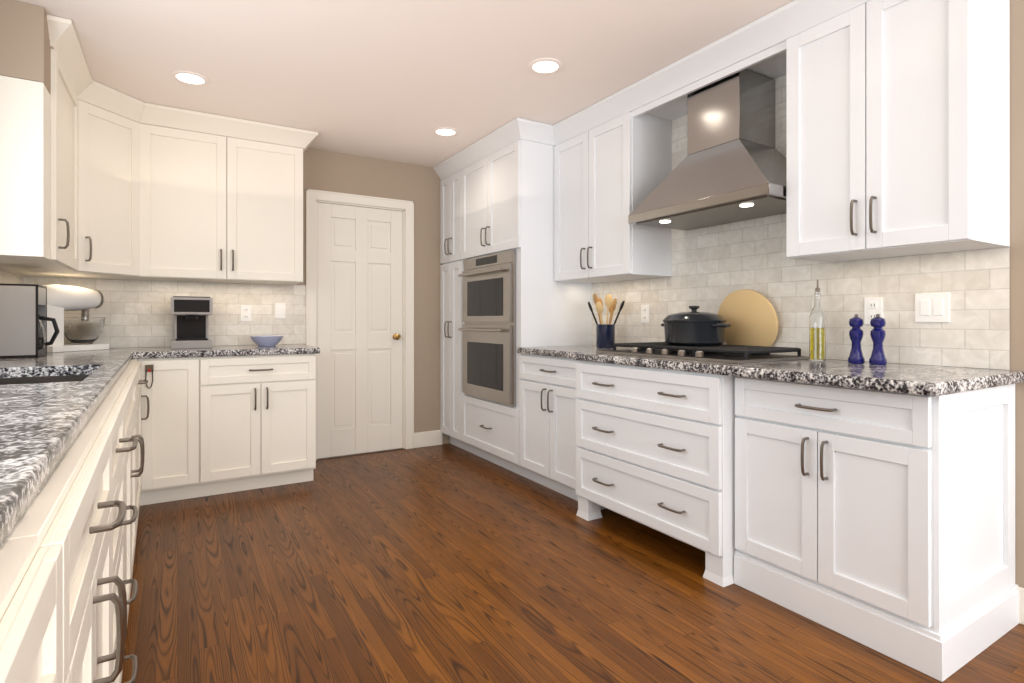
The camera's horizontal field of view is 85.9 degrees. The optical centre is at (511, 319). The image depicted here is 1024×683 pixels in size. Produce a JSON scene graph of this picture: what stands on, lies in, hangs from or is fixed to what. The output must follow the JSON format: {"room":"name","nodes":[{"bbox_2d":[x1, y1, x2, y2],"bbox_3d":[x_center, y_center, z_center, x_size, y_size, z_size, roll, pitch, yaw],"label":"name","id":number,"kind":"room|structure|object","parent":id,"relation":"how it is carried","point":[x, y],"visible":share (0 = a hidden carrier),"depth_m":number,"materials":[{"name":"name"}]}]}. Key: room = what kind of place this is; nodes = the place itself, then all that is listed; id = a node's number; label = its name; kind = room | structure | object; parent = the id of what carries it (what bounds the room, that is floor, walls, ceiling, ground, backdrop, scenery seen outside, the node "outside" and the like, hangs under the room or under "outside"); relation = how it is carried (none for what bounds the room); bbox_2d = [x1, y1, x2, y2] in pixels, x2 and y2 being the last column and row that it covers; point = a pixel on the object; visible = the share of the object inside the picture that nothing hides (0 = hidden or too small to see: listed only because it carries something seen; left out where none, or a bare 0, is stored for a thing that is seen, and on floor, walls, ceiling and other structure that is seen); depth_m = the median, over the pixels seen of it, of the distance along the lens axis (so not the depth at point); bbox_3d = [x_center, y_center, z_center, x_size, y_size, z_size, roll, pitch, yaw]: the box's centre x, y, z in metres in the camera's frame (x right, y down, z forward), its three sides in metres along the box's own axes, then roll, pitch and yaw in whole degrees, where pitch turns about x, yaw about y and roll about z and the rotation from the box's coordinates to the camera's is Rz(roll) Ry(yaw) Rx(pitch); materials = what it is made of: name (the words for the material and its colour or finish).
{"room":"kitchen","nodes":[
{"label":"kitchen","id":0,"kind":"room"},
{"bbox_2d":[129,148,449,443],"bbox_3d":[-1.590,-0.120,4.347,3.440,2.440,0.120,0,0,-31],"label":"wall","id":1,"kind":"structure","parent":0,"point":[338,172],"depth_m":4.75,"materials":[{"name":"beige paint"}]},
{"bbox_2d":[6,83,317,284],"bbox_3d":[-2.142,-0.804,3.559,1.673,1.068,0.647,0,0,-31],"label":"upper cabinet","id":2,"kind":"object","parent":1,"relation":"attached to","point":[186,195],"depth_m":3.59,"materials":[{"name":"white paint"}]},
{"bbox_2d":[23,276,305,347],"bbox_3d":[-2.311,-0.043,3.833,1.665,0.454,0.001,0,0,-31],"label":"backsplash","id":3,"kind":"structure","parent":1,"relation":"attached to","point":[136,313],"depth_m":3.83,"materials":[{"name":"tile"}]},
{"bbox_2d":[241,305,250,320],"bbox_3d":[-1.956,-0.050,4.044,0.072,0.117,0.008,0,0,-31],"label":"electrical outlet","id":4,"kind":"object","parent":3,"relation":"attached to","point":[245,312],"visible":1,"depth_m":4.04,"materials":[{"name":"white plastic"}]},
{"bbox_2d":[275,303,284,317],"bbox_3d":[-1.755,-0.070,4.166,0.072,0.117,0.009,0,0,-31],"label":"light switch","id":5,"kind":"object","parent":3,"relation":"attached to","point":[279,310],"visible":1,"depth_m":4.16,"materials":[{"name":"white plastic"}]},
{"bbox_2d":[306,189,413,459],"bbox_3d":[-1.241,0.043,4.525,0.880,2.115,0.178,0,0,-31],"label":"door","id":6,"kind":"structure","parent":1,"relation":"attached to","point":[360,295],"depth_m":4.50,"materials":[{"name":"painted wood"},{"name":"brass"}]},
{"bbox_2d":[16,0,793,166],"bbox_3d":[0.385,-1.355,1.100,3.680,0.030,7.720,0,0,-31],"label":"ceiling","id":7,"kind":"structure","parent":0,"point":[396,80],"depth_m":2.79,"materials":[{"name":"white paint"}]},
{"bbox_2d":[170,70,209,85],"bbox_3d":[-1.783,-1.336,3.047,0.188,0.007,0.188,0,0,14],"label":"recessed light","id":8,"kind":"object","parent":7,"relation":"in","point":[185,77],"depth_m":3.05,"materials":[{"name":"white"}]},
{"bbox_2d":[432,127,458,136],"bbox_3d":[-0.472,-1.336,3.914,0.188,0.007,0.188,0,0,32],"label":"recessed light","id":9,"kind":"object","parent":7,"relation":"in","point":[441,131],"depth_m":3.90,"materials":[{"name":"white"}]},
{"bbox_2d":[527,58,563,74],"bbox_3d":[0.177,-1.336,2.905,0.188,0.007,0.188,0,0,-40],"label":"recessed light","id":10,"kind":"object","parent":7,"relation":"in","point":[544,66],"depth_m":2.90,"materials":[{"name":"white"}]},
{"bbox_2d":[121,443,1023,682],"bbox_3d":[0.385,1.130,1.100,4.440,0.060,8.480,0,0,-31],"label":"floor","id":11,"kind":"structure","parent":0,"point":[447,563],"depth_m":2.17,"materials":[{"name":"brown wood"}]},
{"bbox_2d":[0,487,140,682],"bbox_3d":[-0.548,0.662,0.137,0.690,0.876,0.822,0,0,-31],"label":"base cabinet","id":12,"kind":"object","parent":11,"relation":"on","point":[67,551],"depth_m":0.66,"materials":[{"name":"white paint"}]},
{"bbox_2d":[0,347,167,547],"bbox_3d":[-0.967,0.312,0.737,0.750,0.255,6.691,0,0,-31],"label":"countertop","id":13,"kind":"structure","parent":12,"relation":"on","point":[50,402],"depth_m":1.17,"materials":[{"name":"stone"}]},
{"bbox_2d":[0,283,59,357],"bbox_3d":[-2.458,0.004,2.765,0.287,0.360,0.216,0,0,-31],"label":"drip coffee maker","id":14,"kind":"object","parent":13,"relation":"on","point":[24,318],"visible":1,"depth_m":2.69,"materials":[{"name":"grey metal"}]},
{"bbox_2d":[42,284,108,351],"bbox_3d":[-2.664,-0.013,3.312,0.380,0.393,0.380,0,0,-31],"label":"stand mixer","id":15,"kind":"object","parent":13,"relation":"on","point":[84,331],"visible":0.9,"depth_m":3.29,"materials":[{"name":"white plastic"}]},
{"bbox_2d":[32,415,131,502],"bbox_3d":[-0.929,0.662,0.688,0.669,0.876,0.761,0,0,-31],"label":"base cabinet","id":16,"kind":"object","parent":11,"relation":"on","point":[99,459],"depth_m":1.04,"materials":[{"name":"white paint"}]},
{"bbox_2d":[90,387,143,486],"bbox_3d":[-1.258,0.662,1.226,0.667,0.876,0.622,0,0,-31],"label":"base cabinet","id":17,"kind":"object","parent":11,"relation":"on","point":[115,402],"depth_m":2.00,"materials":[{"name":"white paint"}]},
{"bbox_2d":[110,359,147,418],"bbox_3d":[-2.166,0.662,2.626,0.661,0.876,0.959,0,0,-31],"label":"base cabinet","id":18,"kind":"object","parent":11,"relation":"on","point":[130,377],"depth_m":2.40,"materials":[{"name":"white paint"}]},
{"bbox_2d":[137,357,212,505],"bbox_3d":[-2.169,0.662,3.542,0.375,0.876,0.648,0,0,-31],"label":"base cabinet","id":19,"kind":"object","parent":11,"relation":"on","point":[210,426],"depth_m":3.29,"materials":[{"name":"white paint"}]},
{"bbox_2d":[145,365,153,388],"bbox_3d":[-2.102,0.329,3.188,0.040,0.138,0.025,0,0,-31],"label":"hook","id":20,"kind":"object","parent":19,"relation":"attached to","point":[149,368],"visible":0.88,"depth_m":3.18,"materials":[{"name":"silver metal"}]},
{"bbox_2d":[213,354,315,494],"bbox_3d":[-1.796,0.662,3.769,0.742,0.876,0.648,0,0,-31],"label":"base cabinet","id":21,"kind":"object","parent":11,"relation":"on","point":[264,406],"depth_m":3.52,"materials":[{"name":"white paint"}]},
{"bbox_2d":[160,344,319,357],"bbox_3d":[-1.834,0.205,3.736,0.883,0.039,0.666,0,0,-31],"label":"countertop","id":22,"kind":"structure","parent":21,"relation":"on","point":[280,349],"depth_m":3.51,"materials":[{"name":"stone"}]},
{"bbox_2d":[171,296,212,348],"bbox_3d":[-2.150,0.015,3.689,0.236,0.337,0.302,0,0,-31],"label":"brewer","id":23,"kind":"object","parent":22,"relation":"on","point":[190,314],"visible":1,"depth_m":3.60,"materials":[{"name":"silver metal"}]},
{"bbox_2d":[250,335,282,345],"bbox_3d":[-1.731,0.148,3.886,0.220,0.072,0.220,0,0,-31],"label":"ceramic bowl","id":24,"kind":"object","parent":22,"relation":"on","point":[269,340],"visible":1,"depth_m":3.82,"materials":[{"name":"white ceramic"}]},
{"bbox_2d":[440,175,451,443],"bbox_3d":[-0.265,-0.080,4.834,0.666,2.360,0.420,0,0,-31],"label":"tall cabinet","id":25,"kind":"object","parent":11,"relation":"on","point":[446,184],"depth_m":4.76,"materials":[{"name":"white paint"}]},
{"bbox_2d":[452,139,591,474],"bbox_3d":[0.060,-0.080,4.300,0.666,2.360,0.951,0,0,-31],"label":"tall cabinet","id":26,"kind":"object","parent":11,"relation":"on","point":[506,296],"depth_m":3.96,"materials":[{"name":"white paint"}]},
{"bbox_2d":[520,353,563,494],"bbox_3d":[0.505,0.662,3.595,0.638,0.875,0.714,0,0,-31],"label":"base cabinet","id":27,"kind":"object","parent":11,"relation":"on","point":[541,377],"depth_m":3.51,"materials":[{"name":"white paint"}]},
{"bbox_2d":[564,358,747,589],"bbox_3d":[0.911,0.662,2.854,0.713,0.875,1.097,0,0,-31],"label":"base cabinet","id":28,"kind":"object","parent":11,"relation":"on","point":[665,451],"depth_m":2.52,"materials":[{"name":"white paint"}]},
{"bbox_2d":[748,378,1018,681],"bbox_3d":[1.381,0.662,2.154,0.638,0.875,0.722,0,0,-31],"label":"base cabinet","id":29,"kind":"object","parent":11,"relation":"on","point":[882,521],"depth_m":1.88,"materials":[{"name":"white paint"}]},
{"bbox_2d":[517,345,1023,395],"bbox_3d":[0.915,0.205,2.836,0.726,0.039,2.435,0,0,-31],"label":"countertop","id":30,"kind":"structure","parent":29,"relation":"on","point":[927,380],"depth_m":2.02,"materials":[{"name":"stone"}]},
{"bbox_2d":[588,293,624,347],"bbox_3d":[0.625,0.004,3.666,0.215,0.360,0.175,0,0,-31],"label":"utensil crock","id":31,"kind":"object","parent":30,"relation":"on","point":[605,335],"visible":0.96,"depth_m":3.61,"materials":[{"name":"blue ceramic"}]},
{"bbox_2d":[597,342,808,363],"bbox_3d":[0.943,0.158,2.847,0.530,0.052,0.910,0,0,-31],"label":"gas cooktop","id":32,"kind":"object","parent":30,"relation":"in","point":[736,354],"visible":0.98,"depth_m":2.63,"materials":[{"name":"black metal"}]},
{"bbox_2d":[661,306,730,345],"bbox_3d":[0.966,0.027,2.916,0.327,0.207,0.409,0,0,-31],"label":"pot","id":33,"kind":"object","parent":32,"relation":"on","point":[693,327],"visible":1,"depth_m":2.79,"materials":[{"name":"grey metal"}]},
{"bbox_2d":[718,289,777,346],"bbox_3d":[1.240,0.012,2.907,0.075,0.348,0.350,0,0,-31],"label":"round cutting board","id":34,"kind":"object","parent":30,"relation":"on","point":[750,316],"visible":0.75,"depth_m":2.88,"materials":[{"name":"brown wood"}]},
{"bbox_2d":[809,280,825,360],"bbox_3d":[1.375,0.002,2.474,0.066,0.365,0.066,0,0,-31],"label":"olive oil bottle","id":35,"kind":"object","parent":30,"relation":"on","point":[817,334],"visible":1,"depth_m":2.45,"materials":[{"name":"clear glass"}]},
{"bbox_2d":[848,314,864,363],"bbox_3d":[1.460,0.079,2.333,0.062,0.210,0.062,0,0,-31],"label":"pepper mill","id":36,"kind":"object","parent":30,"relation":"on","point":[856,323],"visible":1,"depth_m":2.32,"materials":[{"name":"blue"}]},
{"bbox_2d":[869,314,886,364],"bbox_3d":[1.510,0.079,2.270,0.062,0.210,0.062,0,0,-31],"label":"pepper mill","id":37,"kind":"object","parent":30,"relation":"on","point":[877,332],"visible":1,"depth_m":2.25,"materials":[{"name":"blue"}]},
{"bbox_2d":[829,0,1023,587],"bbox_3d":[1.905,-0.120,2.025,0.120,2.440,7.720,0,0,-31],"label":"wall","id":38,"kind":"structure","parent":0,"point":[1016,185],"depth_m":2.01,"materials":[{"name":"beige paint"}]},
{"bbox_2d":[592,277,670,344],"bbox_3d":[0.789,-0.043,3.738,0.001,0.454,0.768,0,0,-31],"label":"backsplash","id":39,"kind":"structure","parent":38,"relation":"attached to","point":[653,293],"depth_m":3.68,"materials":[{"name":"tile"}]},
{"bbox_2d":[641,305,649,322],"bbox_3d":[0.870,-0.040,3.595,0.008,0.117,0.072,0,0,-31],"label":"electrical outlet","id":40,"kind":"object","parent":39,"relation":"attached to","point":[645,313],"visible":1,"depth_m":3.59,"materials":[{"name":"white plastic"}]},
{"bbox_2d":[628,69,785,230],"bbox_3d":[1.071,-0.880,2.835,0.460,0.700,0.860,0,0,-31],"label":"range hood","id":41,"kind":"object","parent":38,"relation":"attached to","point":[730,167],"visible":0.85,"depth_m":2.74,"materials":[{"name":"silver metal"}]},
{"bbox_2d":[433,0,1009,282],"bbox_3d":[0.593,-0.804,3.386,0.704,1.068,3.786,0,0,-31],"label":"upper cabinet","id":42,"kind":"object","parent":38,"relation":"attached to","point":[897,128],"visible":0.98,"depth_m":2.21,"materials":[{"name":"white paint"}]},
{"bbox_2d":[671,75,828,358],"bbox_3d":[1.240,-0.526,2.997,0.001,1.419,0.967,0,0,-31],"label":"backsplash","id":43,"kind":"structure","parent":38,"relation":"attached to","point":[712,267],"depth_m":2.93,"materials":[{"name":"tile"}]},
{"bbox_2d":[829,247,1009,369],"bbox_3d":[1.661,-0.043,2.304,0.001,0.454,0.655,0,0,-31],"label":"backsplash","id":44,"kind":"structure","parent":38,"relation":"attached to","point":[974,332],"depth_m":2.23,"materials":[{"name":"tile"}]},
{"bbox_2d":[864,297,882,323],"bbox_3d":[1.587,-0.040,2.416,0.008,0.117,0.072,0,0,-31],"label":"electrical outlet","id":45,"kind":"object","parent":44,"relation":"attached to","point":[873,307],"visible":0.9,"depth_m":2.42,"materials":[{"name":"white plastic"}]},
{"bbox_2d":[915,293,949,321],"bbox_3d":[1.701,-0.050,2.228,0.009,0.117,0.118,0,0,-31],"label":"double light switch","id":46,"kind":"object","parent":44,"relation":"attached to","point":[932,307],"visible":1,"depth_m":2.23,"materials":[{"name":"white plastic"}]},
{"bbox_2d":[1017,586,1023,624],"bbox_3d":[2.810,1.035,0.407,0.014,0.130,3.774,0,0,-31],"label":"baseboard","id":47,"kind":"structure","parent":38,"relation":"attached to","point":[1021,590],"depth_m":1.99,"materials":[{"name":"white wood"}]},
{"bbox_3d":[-1.136,-0.120,0.175,0.120,2.440,7.720,0,0,-31],"label":"wall","id":48,"kind":"structure","parent":0,"visible":0},
{"bbox_2d":[0,270,22,283],"bbox_3d":[-2.172,-0.043,2.001,0.001,0.454,3.276,0,0,-31],"label":"backsplash","id":49,"kind":"structure","parent":48,"relation":"attached to","point":[8,277],"depth_m":3.12,"materials":[{"name":"tile"}]},
{"bbox_2d":[0,0,50,93],"bbox_3d":[-2.182,-1.178,2.330,0.330,0.322,0.148,0,0,-31],"label":"soffit","id":50,"kind":"structure","parent":48,"relation":"attached to","point":[25,50],"depth_m":2.32,"materials":[{"name":"beige paint"}]},
{"bbox_2d":[0,15,99,274],"bbox_3d":[-2.362,-0.804,2.714,0.420,1.068,0.990,0,0,-31],"label":"upper cabinet","id":51,"kind":"object","parent":48,"relation":"attached to","point":[98,180],"depth_m":2.49,"materials":[{"name":"white paint"}]}
]}

